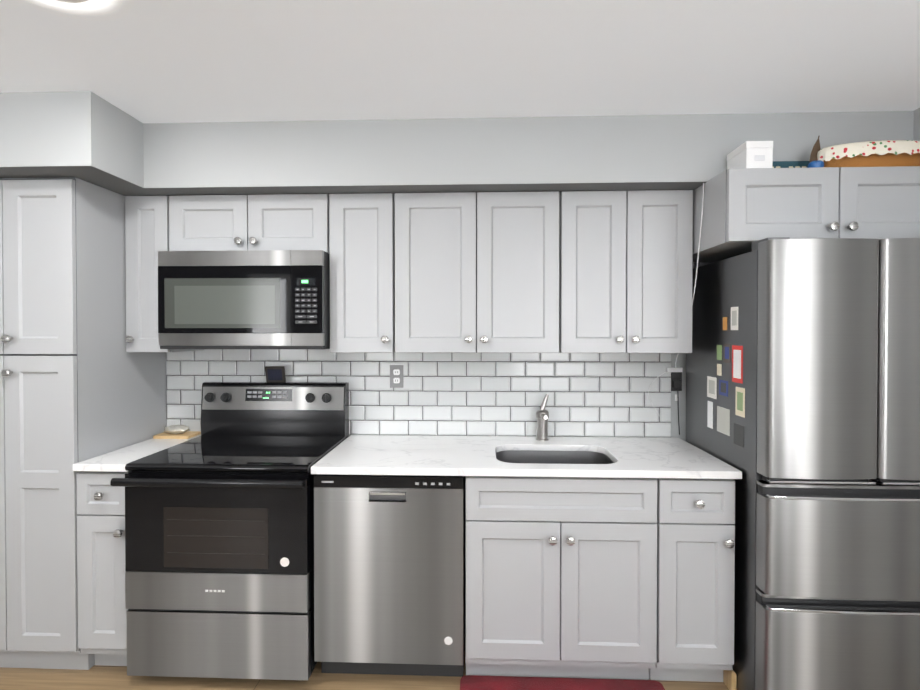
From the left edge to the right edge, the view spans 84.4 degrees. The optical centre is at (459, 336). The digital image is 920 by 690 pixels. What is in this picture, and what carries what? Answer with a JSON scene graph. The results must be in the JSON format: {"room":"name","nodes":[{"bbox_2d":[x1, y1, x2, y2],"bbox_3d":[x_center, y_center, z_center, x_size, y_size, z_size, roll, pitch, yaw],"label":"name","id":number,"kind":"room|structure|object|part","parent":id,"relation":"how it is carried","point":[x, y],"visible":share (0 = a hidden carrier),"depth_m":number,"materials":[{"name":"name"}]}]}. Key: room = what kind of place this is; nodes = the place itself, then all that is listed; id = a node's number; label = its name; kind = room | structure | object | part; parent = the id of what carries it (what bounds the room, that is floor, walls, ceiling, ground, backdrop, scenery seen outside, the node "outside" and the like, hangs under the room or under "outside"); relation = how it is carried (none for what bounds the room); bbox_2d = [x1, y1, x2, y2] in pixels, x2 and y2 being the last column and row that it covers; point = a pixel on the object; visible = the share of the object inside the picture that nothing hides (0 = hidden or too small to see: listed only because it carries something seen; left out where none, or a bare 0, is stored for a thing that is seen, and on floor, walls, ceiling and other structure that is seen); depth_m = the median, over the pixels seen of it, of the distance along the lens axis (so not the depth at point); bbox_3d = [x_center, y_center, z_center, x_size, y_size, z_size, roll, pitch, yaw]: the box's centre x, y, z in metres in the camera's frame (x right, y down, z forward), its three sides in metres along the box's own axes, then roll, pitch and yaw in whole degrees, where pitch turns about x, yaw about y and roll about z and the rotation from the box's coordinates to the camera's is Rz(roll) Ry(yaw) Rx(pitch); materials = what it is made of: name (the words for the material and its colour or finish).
{"room":"kitchen","nodes":[
{"label":"kitchen","id":0,"kind":"room"},
{"bbox_2d":[0,651,737,689],"bbox_3d":[-1.054,1.494,0.592,6.035,0.060,4.500,0,1,2],"label":"floor","id":1,"kind":"structure","parent":0,"point":[98,677],"depth_m":2.12,"materials":[{"name":"brown wood"}]},
{"bbox_2d":[0,178,166,669],"bbox_3d":[-1.906,0.385,2.431,0.609,2.113,0.660,0,1,2],"label":"pantry cabinet","id":2,"kind":"object","parent":1,"relation":"on","point":[78,383],"visible":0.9,"depth_m":2.14,"materials":[{"name":"grey paint"}]},
{"bbox_3d":[-1.918,0.079,2.114,0.107,0.179,0.033,0,1,2],"label":"knob","id":3,"kind":"part","parent":2,"relation":"part of","materials":[{"name":"silver metal"}]},
{"bbox_3d":[-1.917,0.336,2.143,0.604,1.982,0.020,0,1,2],"label":"door","id":4,"kind":"part","parent":2,"relation":"part of","materials":[{"name":"grey paint"}]},
{"bbox_2d":[76,471,129,665],"bbox_3d":[-1.481,1.000,2.422,0.233,0.884,0.660,0,1,2],"label":"base cabinet","id":5,"kind":"object","parent":1,"relation":"on","point":[102,623],"visible":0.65,"depth_m":2.13,"materials":[{"name":"grey paint"}]},
{"bbox_3d":[-1.453,0.737,2.103,0.117,0.190,0.033,0,1,2],"label":"knob","id":6,"kind":"part","parent":5,"relation":"part of","materials":[{"name":"silver metal"}]},
{"bbox_2d":[73,434,200,471],"bbox_3d":[-1.480,0.541,2.420,0.236,0.030,0.638,0,1,2],"label":"countertop","id":7,"kind":"structure","parent":5,"relation":"on","point":[118,460],"depth_m":2.24,"materials":[{"name":"stone"}]},
{"bbox_2d":[153,425,200,438],"bbox_3d":[-1.484,0.493,2.664,0.188,0.060,0.130,0,1,2],"label":"cutting board","id":8,"kind":"object","parent":7,"relation":"on","point":[176,432],"visible":1,"depth_m":2.64,"materials":[{"name":"brown wood"}]},
{"bbox_2d":[110,382,348,680],"bbox_3d":[-0.983,0.843,2.350,0.768,1.200,0.717,0,1,2],"label":"range","id":9,"kind":"object","parent":1,"relation":"on","point":[219,547],"visible":0.98,"depth_m":2.07,"materials":[{"name":"silver metal"}]},
{"bbox_2d":[265,366,285,381],"bbox_3d":[-0.967,0.198,2.657,0.100,0.085,0.032,0,1,2],"label":"picture frame","id":10,"kind":"object","parent":9,"relation":"on","point":[275,373],"visible":1,"depth_m":2.65,"materials":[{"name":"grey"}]},
{"bbox_2d":[314,474,464,676],"bbox_3d":[-0.282,1.002,2.376,0.614,0.880,0.604,0,1,2],"label":"dishwasher","id":11,"kind":"object","parent":1,"relation":"on","point":[389,574],"visible":0.92,"depth_m":2.08,"materials":[{"name":"silver metal"}]},
{"bbox_2d":[465,476,656,679],"bbox_3d":[0.418,1.001,2.347,0.771,0.884,0.660,0,1,2],"label":"base cabinet","id":12,"kind":"object","parent":1,"relation":"on","point":[560,577],"visible":0.75,"depth_m":2.05,"materials":[{"name":"grey paint"}]},
{"bbox_2d":[311,435,741,478],"bbox_3d":[0.265,0.542,2.352,1.724,0.030,0.638,0,1,2],"label":"countertop","id":13,"kind":"structure","parent":12,"relation":"on","point":[629,457],"depth_m":2.20,"materials":[{"name":"stone"}]},
{"bbox_2d":[536,394,548,440],"bbox_3d":[0.419,0.410,2.542,0.068,0.230,0.159,0,1,2],"label":"faucet","id":14,"kind":"object","parent":13,"relation":"on","point":[542,415],"visible":1,"depth_m":2.57,"materials":[{"name":"silver metal"}]},
{"bbox_2d":[496,450,613,463],"bbox_3d":[0.422,0.655,2.296,0.544,0.193,0.374,0,1,2],"label":"sink bowl","id":15,"kind":"object","parent":13,"relation":"in","point":[552,457],"visible":0.1,"depth_m":2.47,"materials":[{"name":"metal"}]},
{"bbox_3d":[0.406,0.815,2.031,0.107,0.036,0.033,0,1,2],"label":"knob","id":16,"kind":"part","parent":12,"relation":"part of","materials":[{"name":"silver metal"}]},
{"bbox_2d":[460,675,664,689],"bbox_3d":[0.405,1.443,1.784,0.833,0.012,0.698,0,1,2],"label":"rug","id":17,"kind":"object","parent":1,"relation":"on","point":[473,682],"visible":0.86,"depth_m":2.10,"materials":[{"name":"red fabric"}]},
{"bbox_2d":[649,478,734,681],"bbox_3d":[0.959,1.001,2.325,0.301,0.884,0.660,0,1,2],"label":"base cabinet","id":18,"kind":"object","parent":1,"relation":"on","point":[695,523],"visible":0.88,"depth_m":2.03,"materials":[{"name":"grey paint"}]},
{"bbox_3d":[1.004,0.738,2.006,0.151,0.190,0.033,0,1,2],"label":"knob","id":19,"kind":"part","parent":18,"relation":"part of","materials":[{"name":"silver metal"}]},
{"bbox_2d":[686,237,919,689],"bbox_3d":[1.525,0.539,2.187,0.794,1.812,0.748,0,1,2],"label":"refrigerator","id":20,"kind":"object","parent":1,"relation":"on","point":[803,386],"visible":0.98,"depth_m":1.83,"materials":[{"name":"metal"}]},
{"bbox_2d":[0,91,913,195],"bbox_3d":[-0.984,-0.817,2.339,5.835,0.290,0.750,0,1,2],"label":"soffit","id":21,"kind":"structure","parent":0,"point":[91,137],"depth_m":2.22,"materials":[{"name":"grey paint"}]},
{"bbox_2d":[0,0,919,123],"bbox_3d":[-1.054,-0.971,0.563,6.035,0.060,4.500,0,1,2],"label":"ceiling","id":22,"kind":"structure","parent":0,"point":[172,61],"depth_m":1.74,"materials":[{"name":"white paint"}]},
{"bbox_2d":[14,0,133,20],"bbox_3d":[-1.091,-0.947,1.330,0.399,0.007,0.399,0,1,-1],"label":"recessed light","id":23,"kind":"object","parent":22,"relation":"in","point":[97,10],"visible":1,"depth_m":1.44,"materials":[{"name":"white"}]},
{"bbox_2d":[349,262,713,440],"bbox_3d":[-0.967,0.235,2.776,6.035,2.405,0.100,0,1,2],"label":"wall","id":24,"kind":"structure","parent":0,"point":[681,360],"depth_m":2.64,"materials":[{"name":"grey paint"}]},
{"bbox_2d":[125,196,203,351],"bbox_3d":[-1.487,-0.299,2.555,0.210,0.747,0.348,0,1,2],"label":"upper cabinet","id":25,"kind":"object","parent":24,"relation":"attached to","point":[146,229],"visible":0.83,"depth_m":2.42,"materials":[{"name":"grey paint"}]},
{"bbox_3d":[-1.562,0.012,2.404,0.036,0.036,0.033,0,1,2],"label":"knob","id":26,"kind":"part","parent":25,"relation":"part of","materials":[{"name":"silver metal"}]},
{"bbox_3d":[-1.492,-0.298,2.425,0.204,0.743,0.020,0,1,2],"label":"door","id":27,"kind":"part","parent":25,"relation":"part of","materials":[{"name":"grey paint"}]},
{"bbox_2d":[169,194,329,253],"bbox_3d":[-0.996,-0.535,2.533,0.764,0.275,0.348,0,1,2],"label":"upper cabinet","id":28,"kind":"object","parent":24,"relation":"attached to","point":[247,222],"visible":0.81,"depth_m":2.39,"materials":[{"name":"grey paint"}]},
{"bbox_2d":[158,250,329,348],"bbox_3d":[-0.993,-0.168,2.507,0.760,0.450,0.408,0,1,2],"label":"microwave","id":29,"kind":"object","parent":28,"relation":"attached to","point":[266,299],"visible":1,"depth_m":2.31,"materials":[{"name":"silver metal"}]},
{"bbox_3d":[-1.002,-0.448,2.377,0.107,0.036,0.033,0,1,2],"label":"knob","id":30,"kind":"part","parent":28,"relation":"part of","materials":[{"name":"silver metal"}]},
{"bbox_2d":[329,193,394,352],"bbox_3d":[-0.458,-0.299,2.514,0.303,0.747,0.348,0,1,2],"label":"upper cabinet","id":31,"kind":"object","parent":24,"relation":"attached to","point":[362,266],"visible":0.94,"depth_m":2.38,"materials":[{"name":"grey paint"}]},
{"bbox_3d":[-0.349,0.013,2.357,0.036,0.036,0.033,0,1,2],"label":"knob","id":32,"kind":"part","parent":31,"relation":"part of","materials":[{"name":"silver metal"}]},
{"bbox_2d":[166,349,670,436],"bbox_3d":[-0.245,0.281,2.692,2.683,0.484,0.008,0,1,2],"label":"tile backsplash","id":33,"kind":"structure","parent":24,"relation":"attached to","point":[504,394],"depth_m":2.68,"materials":[{"name":"white tile"}]},
{"bbox_2d":[390,365,402,387],"bbox_3d":[-0.336,0.211,2.689,0.072,0.120,0.005,0,1,2],"label":"electrical outlet plate","id":34,"kind":"object","parent":33,"relation":"attached to","point":[396,376],"visible":1,"depth_m":2.69,"materials":[{"name":"silver metal"}]},
{"bbox_2d":[395,191,558,352],"bbox_3d":[0.082,-0.298,2.493,0.768,0.747,0.348,0,1,2],"label":"upper cabinet","id":35,"kind":"object","parent":24,"relation":"attached to","point":[477,272],"visible":1,"depth_m":2.36,"materials":[{"name":"grey paint"}]},
{"bbox_3d":[0.076,0.013,2.340,0.107,0.036,0.033,0,1,2],"label":"knob","id":36,"kind":"part","parent":35,"relation":"part of","materials":[{"name":"silver metal"}]},
{"bbox_2d":[559,190,692,352],"bbox_3d":[0.770,-0.298,2.466,0.599,0.747,0.348,0,1,2],"label":"upper cabinet","id":37,"kind":"object","parent":24,"relation":"attached to","point":[625,270],"visible":0.94,"depth_m":2.33,"materials":[{"name":"grey paint"}]},
{"bbox_3d":[0.764,0.013,2.313,0.107,0.036,0.033,0,1,2],"label":"knob","id":38,"kind":"part","parent":37,"relation":"part of","materials":[{"name":"silver metal"}]},
{"bbox_2d":[666,367,682,400],"bbox_3d":[1.110,0.247,2.623,0.085,0.176,0.038,0,1,2],"label":"outlet","id":39,"kind":"object","parent":24,"relation":"attached to","point":[676,379],"visible":0.98,"depth_m":2.63,"materials":[{"name":"black plastic"}]},
{"bbox_2d":[677,388,679,434],"bbox_3d":[1.132,0.380,2.628,0.019,0.260,0.006,0,1,-23],"label":"cord","id":40,"kind":"object","parent":39,"relation":"hanging from","point":[678,410],"visible":1,"depth_m":2.63,"materials":[{"name":"black plastic"}]},
{"bbox_2d":[723,669,736,689],"bbox_3d":[1.121,1.398,2.317,0.020,0.090,0.520,0,1,2],"label":"trim","id":41,"kind":"structure","parent":24,"relation":"attached to","point":[730,679],"depth_m":2.07,"materials":[{"name":"brown wood"}]},
{"bbox_2d":[693,166,919,262],"bbox_3d":[1.500,-0.524,2.286,0.858,0.290,0.660,0,1,2],"label":"upper cabinet","id":42,"kind":"object","parent":24,"relation":"attached to","point":[744,209],"visible":0.9,"depth_m":2.00,"materials":[{"name":"grey paint"}]},
{"bbox_2d":[675,183,703,369],"bbox_3d":[1.083,-0.250,2.404,0.043,0.852,0.383,0,1,2],"label":"cord","id":43,"kind":"object","parent":42,"relation":"hanging from","point":[698,256],"visible":0.71,"depth_m":2.25,"materials":[{"name":"white plastic"}]},
{"bbox_2d":[727,141,772,168],"bbox_3d":[1.190,-0.722,2.089,0.105,0.108,0.160,0,1,2],"label":"box","id":44,"kind":"object","parent":42,"relation":"on","point":[752,154],"visible":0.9,"depth_m":2.01,"materials":[{"name":"white cardboard"}]},
{"bbox_2d":[772,161,808,167],"bbox_3d":[1.410,-0.709,2.165,0.290,0.081,0.018,0,1,2],"label":"sign","id":45,"kind":"object","parent":42,"relation":"on","point":[789,164],"visible":0.17,"depth_m":2.17,"materials":[{"name":"teal"}]},
{"bbox_2d":[809,136,820,162],"bbox_3d":[1.458,-0.748,2.084,0.056,0.163,0.015,0,1,-14],"label":"feather","id":46,"kind":"object","parent":42,"relation":"on","point":[814,151],"visible":0.62,"depth_m":2.08,"materials":[{"name":"brown"}]},
{"bbox_2d":[808,160,823,167],"bbox_3d":[1.418,-0.682,2.022,0.054,0.030,0.054,0,1,2],"label":"jar","id":47,"kind":"object","parent":42,"relation":"on","point":[817,163],"visible":0.73,"depth_m":2.00,"materials":[{"name":"blue plastic"}]},
{"bbox_3d":[1.489,-0.521,1.999,0.852,0.286,0.020,0,1,2],"label":"door","id":48,"kind":"part","parent":42,"relation":"part of","materials":[{"name":"grey paint"}]},
{"bbox_3d":[1.488,-0.428,1.974,0.107,0.036,0.033,0,1,2],"label":"knob","id":49,"kind":"part","parent":42,"relation":"part of","materials":[{"name":"silver metal"}]},
{"bbox_2d":[817,140,919,167],"bbox_3d":[1.690,-0.716,2.061,0.467,0.098,0.212,0,1,2],"label":"wicker basket","id":50,"kind":"object","parent":42,"relation":"on","point":[888,153],"visible":0.75,"depth_m":2.00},
{"bbox_2d":[913,108,919,140],"bbox_3d":[1.911,0.263,0.461,0.100,2.405,4.300,0,1,2],"label":"wall","id":51,"kind":"structure","parent":0,"point":[916,132],"depth_m":2.14,"materials":[{"name":"grey paint"}]}
]}

